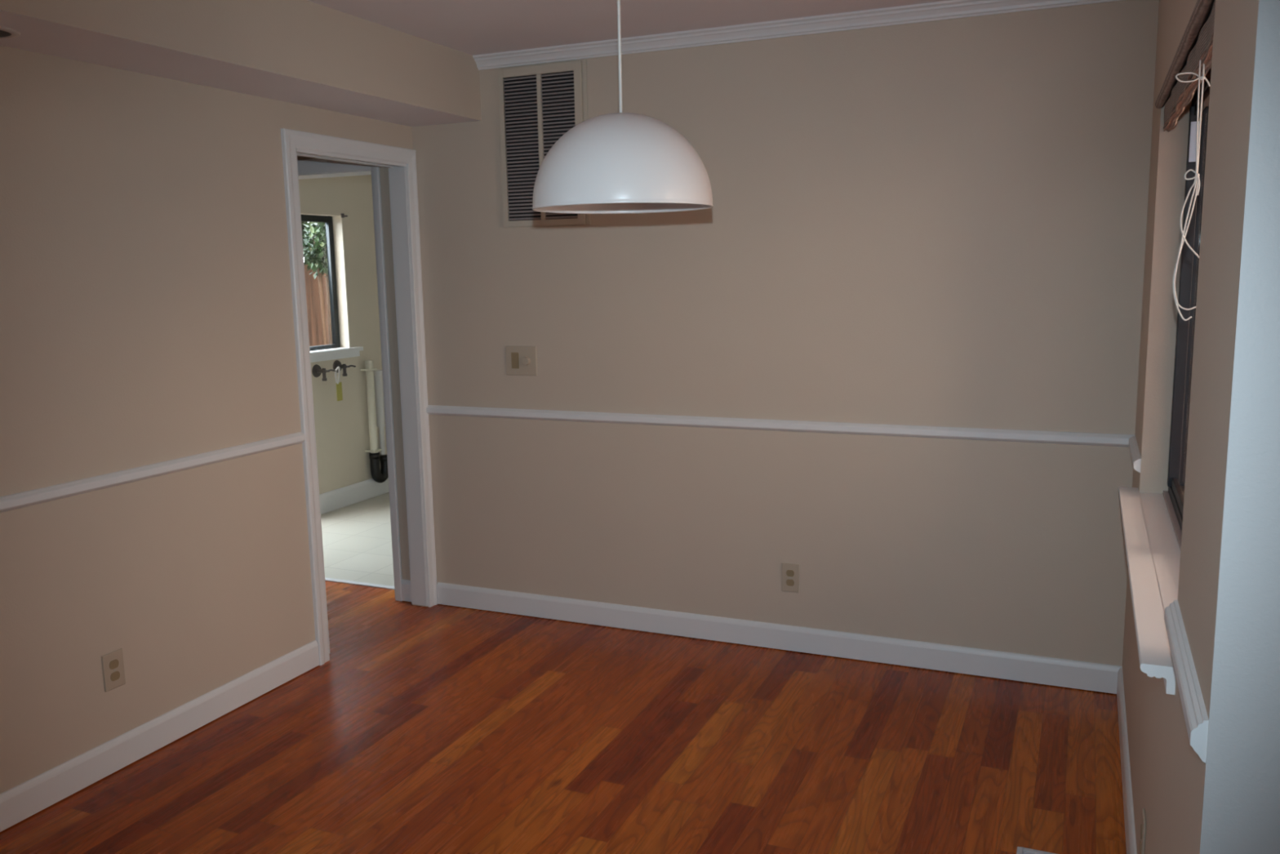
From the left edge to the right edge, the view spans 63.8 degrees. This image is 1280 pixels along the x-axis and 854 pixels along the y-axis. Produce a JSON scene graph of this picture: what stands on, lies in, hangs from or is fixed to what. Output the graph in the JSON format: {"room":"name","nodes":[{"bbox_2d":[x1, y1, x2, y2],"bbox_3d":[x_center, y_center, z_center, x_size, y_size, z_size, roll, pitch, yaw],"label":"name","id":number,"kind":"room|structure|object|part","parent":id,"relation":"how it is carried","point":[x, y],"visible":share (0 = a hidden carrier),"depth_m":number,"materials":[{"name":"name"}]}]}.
{"room":"dining room","nodes":[
{"label":"dining room","id":0,"kind":"room"},
{"bbox_2d":[0,45,428,793],"bbox_3d":[-2.299,0.093,1.798,0.090,2.440,6.400,3,9,23],"label":"wall","id":1,"kind":"structure","parent":0,"point":[146,308],"depth_m":3.29,"materials":[{"name":"beige paint"}]},
{"bbox_2d":[101,648,125,692],"bbox_3d":[-1.658,0.764,3.238,0.008,0.119,0.075,3,9,23],"label":"wall outlet","id":2,"kind":"object","parent":1,"relation":"attached to","point":[113,663],"visible":1,"depth_m":3.24,"materials":[{"name":"beige plastic"}]},
{"bbox_2d":[109,658,119,669],"bbox_3d":[-1.655,0.746,3.238,0.002,0.027,0.034,3,9,23],"label":"receptacle","id":3,"kind":"object","parent":2,"relation":"attached to","point":[113,663],"depth_m":3.24,"materials":[{"name":"beige plastic"}]},
{"bbox_2d":[110,671,119,680],"bbox_3d":[-1.654,0.785,3.244,0.002,0.027,0.034,3,9,23],"label":"receptacle","id":4,"kind":"object","parent":2,"relation":"attached to","point":[114,675],"depth_m":3.24,"materials":[{"name":"beige plastic"}]},
{"bbox_2d":[0,431,305,512],"bbox_3d":[-2.406,0.449,1.448,0.020,0.045,5.577,3,9,23],"label":"trim","id":5,"kind":"structure","parent":1,"relation":"attached to","point":[39,495],"depth_m":3.28,"materials":[{"name":"white paint"}]},
{"bbox_2d":[0,640,319,831],"bbox_3d":[-2.394,1.307,1.581,0.014,0.102,5.577,3,9,23],"label":"baseboard","id":6,"kind":"structure","parent":1,"relation":"attached to","point":[30,797],"depth_m":3.35,"materials":[{"name":"white paint"}]},
{"bbox_2d":[280,128,437,665],"bbox_3d":[-1.140,-0.135,4.332,0.018,2.081,0.820,3,9,23],"label":"trim","id":7,"kind":"structure","parent":1,"relation":"attached to","point":[291,140],"depth_m":4.08,"materials":[{"name":"white paint"}]},
{"bbox_2d":[295,148,428,653],"bbox_3d":[-1.188,-0.106,4.360,0.094,2.017,0.701,3,9,23],"label":"door frame","id":8,"kind":"structure","parent":1,"relation":"in","point":[397,171],"depth_m":4.65,"materials":[{"name":"white paint"}]},
{"bbox_2d":[0,0,481,126],"bbox_3d":[-2.113,-0.975,1.544,0.358,0.259,6.400,3,9,23],"label":"soffit","id":9,"kind":"structure","parent":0,"point":[302,52],"depth_m":3.31,"materials":[{"name":"beige paint"}]},
{"bbox_2d":[0,26,21,39],"bbox_3d":[-1.694,-1.018,2.651,0.172,0.006,0.172,3,9,23],"label":"recessed light","id":10,"kind":"object","parent":9,"relation":"in","point":[5,33],"visible":1,"depth_m":2.67,"materials":[{"name":"white ceramic"}]},
{"bbox_2d":[298,174,386,493],"bbox_3d":[-2.065,-0.673,6.769,0.130,2.440,2.780,3,9,23],"label":"wall","id":11,"kind":"structure","parent":0,"point":[341,427],"depth_m":6.89,"materials":[{"name":"paint"}]},
{"bbox_2d":[311,364,335,381],"bbox_3d":[-2.026,-0.350,6.604,0.126,0.104,0.081,0,9,8],"label":"tap","id":12,"kind":"object","parent":11,"relation":"attached to","point":[317,371],"visible":1,"depth_m":6.58,"materials":[{"name":"metal"}]},
{"bbox_3d":[-1.983,-0.360,6.600,0.074,0.020,0.029,-9,12,-43],"label":"handle","id":13,"kind":"part","parent":12,"relation":"part of","materials":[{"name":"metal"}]},
{"bbox_2d":[301,214,363,362],"bbox_3d":[-2.095,-0.890,6.599,0.140,0.931,0.752,3,9,23],"label":"window","id":14,"kind":"structure","parent":11,"relation":"in","point":[334,351],"depth_m":6.81,"materials":[{"name":"brown metal"}]},
{"bbox_3d":[-2.146,-0.921,6.617,0.030,0.872,0.550,3,9,23],"label":"frame","id":15,"kind":"part","parent":14,"relation":"part of","materials":[{"name":"brown metal"}]},
{"bbox_3d":[-2.073,-0.461,6.659,0.109,0.064,0.752,3,9,23],"label":"sill","id":16,"kind":"part","parent":14,"relation":"part of","materials":[{"name":"white paint"}]},
{"bbox_2d":[333,360,355,376],"bbox_3d":[-1.947,-0.389,6.784,0.126,0.104,0.081,0,9,8],"label":"tap","id":17,"kind":"object","parent":11,"relation":"attached to","point":[336,363],"visible":0.94,"depth_m":6.76,"materials":[{"name":"metal"}]},
{"bbox_2d":[334,366,342,400],"bbox_3d":[-1.950,-0.279,6.656,0.022,0.222,0.059,4,10,30],"label":"tag","id":18,"kind":"object","parent":17,"relation":"hanging from","point":[339,384],"visible":1,"depth_m":6.65,"materials":[{"name":"yellow paper"}]},
{"bbox_2d":[341,213,347,217],"bbox_3d":[-1.938,-1.390,6.762,0.044,0.028,0.026,3,9,23],"label":"curtain bracket","id":19,"kind":"object","parent":11,"relation":"attached to","point":[343,215],"visible":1,"depth_m":6.76,"materials":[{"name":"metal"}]},
{"bbox_2d":[319,477,389,514],"bbox_3d":[-1.834,0.413,7.245,0.014,0.131,1.850,3,9,23],"label":"baseboard","id":20,"kind":"structure","parent":11,"relation":"attached to","point":[339,498],"depth_m":6.96,"materials":[{"name":"white paint"}]},
{"bbox_2d":[360,360,388,483],"bbox_3d":[-1.821,-0.035,7.133,0.086,0.860,0.188,3,9,23],"label":"drain standpipe","id":21,"kind":"object","parent":11,"relation":"attached to","point":[380,474],"visible":0.87,"depth_m":7.07,"materials":[{"name":"white plastic"}]},
{"bbox_2d":[373,369,385,454],"bbox_3d":[-1.810,-0.101,7.180,0.062,0.595,0.062,3,9,23],"label":"vent pipe","id":22,"kind":"object","parent":11,"relation":"attached to","point":[378,375],"visible":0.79,"depth_m":7.15,"materials":[{"name":"white plastic"}]},
{"bbox_2d":[0,492,1126,853],"bbox_3d":[-0.243,1.195,2.610,6.900,0.062,9.420,3,9,23],"label":"floor","id":23,"kind":"structure","parent":0,"point":[438,728],"depth_m":3.30,"materials":[{"name":"red wood"}]},
{"bbox_2d":[1016,846,1057,853],"bbox_3d":[1.007,1.145,2.571,0.140,0.006,0.319,3,9,23],"label":"floor vent","id":24,"kind":"object","parent":23,"relation":"in","point":[1020,850],"visible":1,"depth_m":2.72,"materials":[{"name":"metal"}]},
{"bbox_2d":[306,0,950,55],"bbox_3d":[-0.288,-1.285,2.230,6.900,0.080,9.420,3,9,23],"label":"ceiling","id":25,"kind":"structure","parent":0,"point":[470,27],"depth_m":3.67,"materials":[{"name":"paint"}]},
{"bbox_2d":[532,0,713,213],"bbox_3d":[-0.050,-0.918,2.538,0.455,0.746,0.455,-3,9,-12],"label":"pendant lamp","id":26,"kind":"object","parent":25,"relation":"hanging from","point":[620,162],"visible":1,"depth_m":2.42,"materials":[{"name":"white metal"}]},
{"bbox_3d":[-0.052,-1.021,2.522,0.007,0.498,0.007,3,9,23],"label":"stem","id":27,"kind":"part","parent":26,"relation":"part of","materials":[{"name":"white metal"}]},
{"bbox_3d":[-0.045,-0.664,2.577,0.455,0.232,0.455,3,9,23],"label":"lamp shade","id":28,"kind":"part","parent":26,"relation":"part of","materials":[{"name":"white metal"}]},
{"bbox_2d":[297,0,1159,666],"bbox_3d":[0.417,-0.314,4.130,6.780,2.440,0.140,3,9,23],"label":"wall","id":29,"kind":"structure","parent":0,"point":[938,223],"depth_m":3.93,"materials":[{"name":"beige paint"}]},
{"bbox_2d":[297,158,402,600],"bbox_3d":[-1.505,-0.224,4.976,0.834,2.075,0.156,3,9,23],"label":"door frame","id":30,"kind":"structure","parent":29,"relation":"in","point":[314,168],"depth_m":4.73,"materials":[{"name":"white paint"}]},
{"bbox_2d":[324,577,394,589],"bbox_3d":[-1.444,0.787,5.202,0.735,0.006,0.035,3,9,23],"label":"trim","id":31,"kind":"structure","parent":29,"relation":"attached to","point":[326,579],"depth_m":5.18,"materials":[{"name":"white paint"}]},
{"bbox_2d":[400,578,411,601],"bbox_3d":[-1.096,0.777,4.883,0.077,0.102,0.014,3,9,23],"label":"baseboard","id":32,"kind":"structure","parent":29,"relation":"attached to","point":[405,584],"depth_m":4.88,"materials":[{"name":"white paint"}]},
{"bbox_2d":[505,346,537,375],"bbox_3d":[-0.520,-0.287,4.477,0.152,0.128,0.022,3,9,23],"label":"wall switch","id":33,"kind":"object","parent":29,"relation":"attached to","point":[520,360],"visible":1,"depth_m":4.48,"materials":[{"name":"beige plastic"}]},
{"bbox_3d":[-0.495,-0.286,4.463,0.037,0.037,0.016,3,9,23],"label":"dimmer knob","id":34,"kind":"part","parent":33,"relation":"part of","materials":[{"name":"beige plastic"}]},
{"bbox_2d":[497,59,590,227],"bbox_3d":[-0.401,-1.169,4.287,0.410,0.656,0.015,3,9,23],"label":"air vent","id":35,"kind":"object","parent":29,"relation":"in","point":[538,104],"visible":0.74,"depth_m":4.30,"materials":[{"name":"beige metal"}]},
{"bbox_2d":[436,582,1122,693],"bbox_3d":[0.388,0.845,4.267,2.917,0.102,0.014,3,9,23],"label":"baseboard","id":36,"kind":"structure","parent":29,"relation":"attached to","point":[1078,674],"depth_m":4.15,"materials":[{"name":"white paint"}]},
{"bbox_2d":[426,404,1134,447],"bbox_3d":[0.370,-0.013,4.133,2.921,0.045,0.020,3,9,23],"label":"trim","id":37,"kind":"structure","parent":29,"relation":"attached to","point":[862,428],"depth_m":4.01,"materials":[{"name":"white paint"}]},
{"bbox_2d":[781,562,799,592],"bbox_3d":[0.605,0.604,4.136,0.071,0.119,0.008,3,9,23],"label":"wall outlet","id":38,"kind":"object","parent":29,"relation":"attached to","point":[789,571],"visible":1,"depth_m":4.13,"materials":[{"name":"beige plastic"}]},
{"bbox_2d":[786,578,794,586],"bbox_3d":[0.604,0.625,4.137,0.034,0.027,0.002,3,9,23],"label":"receptacle","id":39,"kind":"object","parent":38,"relation":"attached to","point":[789,582],"depth_m":4.14,"materials":[{"name":"beige plastic"}]},
{"bbox_2d":[786,569,794,576],"bbox_3d":[0.603,0.587,4.131,0.034,0.027,0.002,3,9,23],"label":"receptacle","id":40,"kind":"object","parent":38,"relation":"attached to","point":[788,572],"depth_m":4.13,"materials":[{"name":"beige plastic"}]},
{"bbox_2d":[472,0,1124,70],"bbox_3d":[0.493,-1.477,3.828,2.581,0.052,0.048,3,9,23],"label":"trim","id":41,"kind":"structure","parent":29,"relation":"attached to","point":[952,9],"depth_m":3.82,"materials":[{"name":"white paint"}]},
{"bbox_2d":[1122,0,1258,853],"bbox_3d":[1.284,-0.063,2.388,0.130,2.440,2.445,3,9,23],"label":"wall","id":42,"kind":"structure","parent":0,"point":[1167,775],"depth_m":1.68,"materials":[{"name":"beige paint"}]},
{"bbox_2d":[1116,666,1137,853],"bbox_3d":[1.236,1.087,2.586,0.014,0.102,2.432,3,9,23],"label":"baseboard","id":43,"kind":"structure","parent":42,"relation":"attached to","point":[1130,831],"depth_m":2.98,"materials":[{"name":"white paint"}]},
{"bbox_2d":[1128,435,1141,472],"bbox_3d":[1.607,0.085,3.346,0.020,0.045,0.455,3,9,23],"label":"trim","id":44,"kind":"structure","parent":42,"relation":"attached to","point":[1134,449],"depth_m":3.25,"materials":[{"name":"white paint"}]},
{"bbox_2d":[1139,808,1146,853],"bbox_3d":[1.141,0.893,2.302,0.066,0.109,0.012,-8,11,-39],"label":"wall outlet","id":45,"kind":"object","parent":42,"relation":"attached to","point":[1143,826],"visible":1,"depth_m":2.28,"materials":[{"name":"beige plastic"}]},
{"bbox_2d":[1139,840,1141,853],"bbox_3d":[1.130,0.949,2.323,0.002,0.027,0.034,3,9,23],"label":"receptacle","id":46,"kind":"object","parent":45,"relation":"attached to","point":[1140,840],"depth_m":2.32,"materials":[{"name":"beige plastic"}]},
{"bbox_2d":[1140,823,1142,839],"bbox_3d":[1.129,0.911,2.317,0.002,0.027,0.034,3,9,23],"label":"receptacle","id":47,"kind":"object","parent":45,"relation":"attached to","point":[1141,824],"depth_m":2.31,"materials":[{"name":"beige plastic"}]},
{"bbox_2d":[1118,67,1211,694],"bbox_3d":[1.264,-0.243,2.405,0.176,1.210,1.567,3,9,23],"label":"window","id":48,"kind":"structure","parent":42,"relation":"in","point":[1152,522],"depth_m":2.86,"materials":[{"name":"black metal"}]},
{"bbox_3d":[1.256,0.329,2.500,0.138,0.050,1.567,3,9,23],"label":"sill","id":49,"kind":"part","parent":48,"relation":"part of","materials":[{"name":"white paint"}]},
{"bbox_2d":[1155,0,1215,320],"bbox_3d":[1.234,-0.554,2.360,0.084,0.578,1.427,3,9,23],"label":"blind","id":50,"kind":"object","parent":48,"relation":"attached to","point":[1192,60],"visible":0.96,"depth_m":2.03,"materials":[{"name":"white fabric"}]},
{"bbox_3d":[1.075,-0.349,2.028,0.037,0.278,0.013,7,12,41],"label":"pull cord","id":51,"kind":"part","parent":50,"relation":"part of","materials":[{"name":"white fabric"}]},
{"bbox_3d":[1.070,-0.488,1.992,0.043,0.522,0.018,3,9,23],"label":"pull cord","id":52,"kind":"part","parent":50,"relation":"part of","materials":[{"name":"white fabric"}]},
{"bbox_3d":[1.075,-0.536,1.991,0.039,0.416,0.014,3,9,23],"label":"pull cord","id":53,"kind":"part","parent":50,"relation":"part of","materials":[{"name":"white fabric"}]},
{"bbox_3d":[1.072,-0.475,1.999,0.029,0.051,0.009,2,9,16],"label":"pull cord","id":54,"kind":"part","parent":50,"relation":"part of","materials":[{"name":"white fabric"}]},
{"bbox_3d":[1.060,-0.665,1.973,0.061,0.030,0.009,2,9,20],"label":"pull cord","id":55,"kind":"part","parent":50,"relation":"part of","materials":[{"name":"white fabric"}]},
{"bbox_3d":[1.447,-0.314,2.676,0.036,1.092,0.711,3,9,23],"label":"sash","id":56,"kind":"part","parent":48,"relation":"part of","materials":[{"name":"black metal"}]},
{"bbox_3d":[1.322,-0.264,2.369,0.042,1.160,1.440,3,9,23],"label":"frame","id":57,"kind":"part","parent":48,"relation":"part of","materials":[{"name":"black metal"}]},
{"bbox_2d":[1164,599,1208,762],"bbox_3d":[0.841,0.374,1.596,0.020,0.060,0.529,3,9,23],"label":"trim","id":58,"kind":"structure","parent":42,"relation":"attached to","point":[1196,717],"depth_m":1.50,"materials":[{"name":"white paint"}]},
{"bbox_2d":[1199,0,1279,853],"bbox_3d":[0.799,0.116,1.279,0.130,2.440,0.002,3,9,23],"label":"wall","id":59,"kind":"structure","parent":0,"point":[1241,807],"depth_m":1.30,"materials":[{"name":"paint"}]},
{"label":"outside","id":60,"kind":"structure","parent":0,"visible":0},
{"bbox_3d":[-5.965,0.842,7.053,7.100,0.100,18.000,3,9,23],"label":"ground","id":61,"kind":"structure","parent":60,"visible":0},
{"bbox_2d":[301,221,319,265],"bbox_3d":[-3.800,-2.489,12.120,2.192,4.873,4.195,3,9,23],"label":"tree","id":62,"kind":"object","parent":61,"relation":"on","point":[303,226],"visible":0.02,"depth_m":11.30,"materials":[{"name":"green plant"}]},
{"bbox_2d":[304,265,329,346],"bbox_3d":[-3.179,-0.349,7.889,0.150,1.900,6.073,3,9,23],"label":"fence","id":63,"kind":"object","parent":61,"relation":"on","point":[313,310],"visible":0.02,"depth_m":8.79,"materials":[{"name":"brown wood"}]},
{"bbox_2d":[302,222,332,345],"bbox_3d":[-2.543,-0.620,8.467,0.408,2.238,0.438,-1,9,4],"label":"leafy shrub","id":64,"kind":"object","parent":61,"relation":"on","point":[318,252],"visible":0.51,"depth_m":8.28,"materials":[{"name":"green plant"}]}
]}

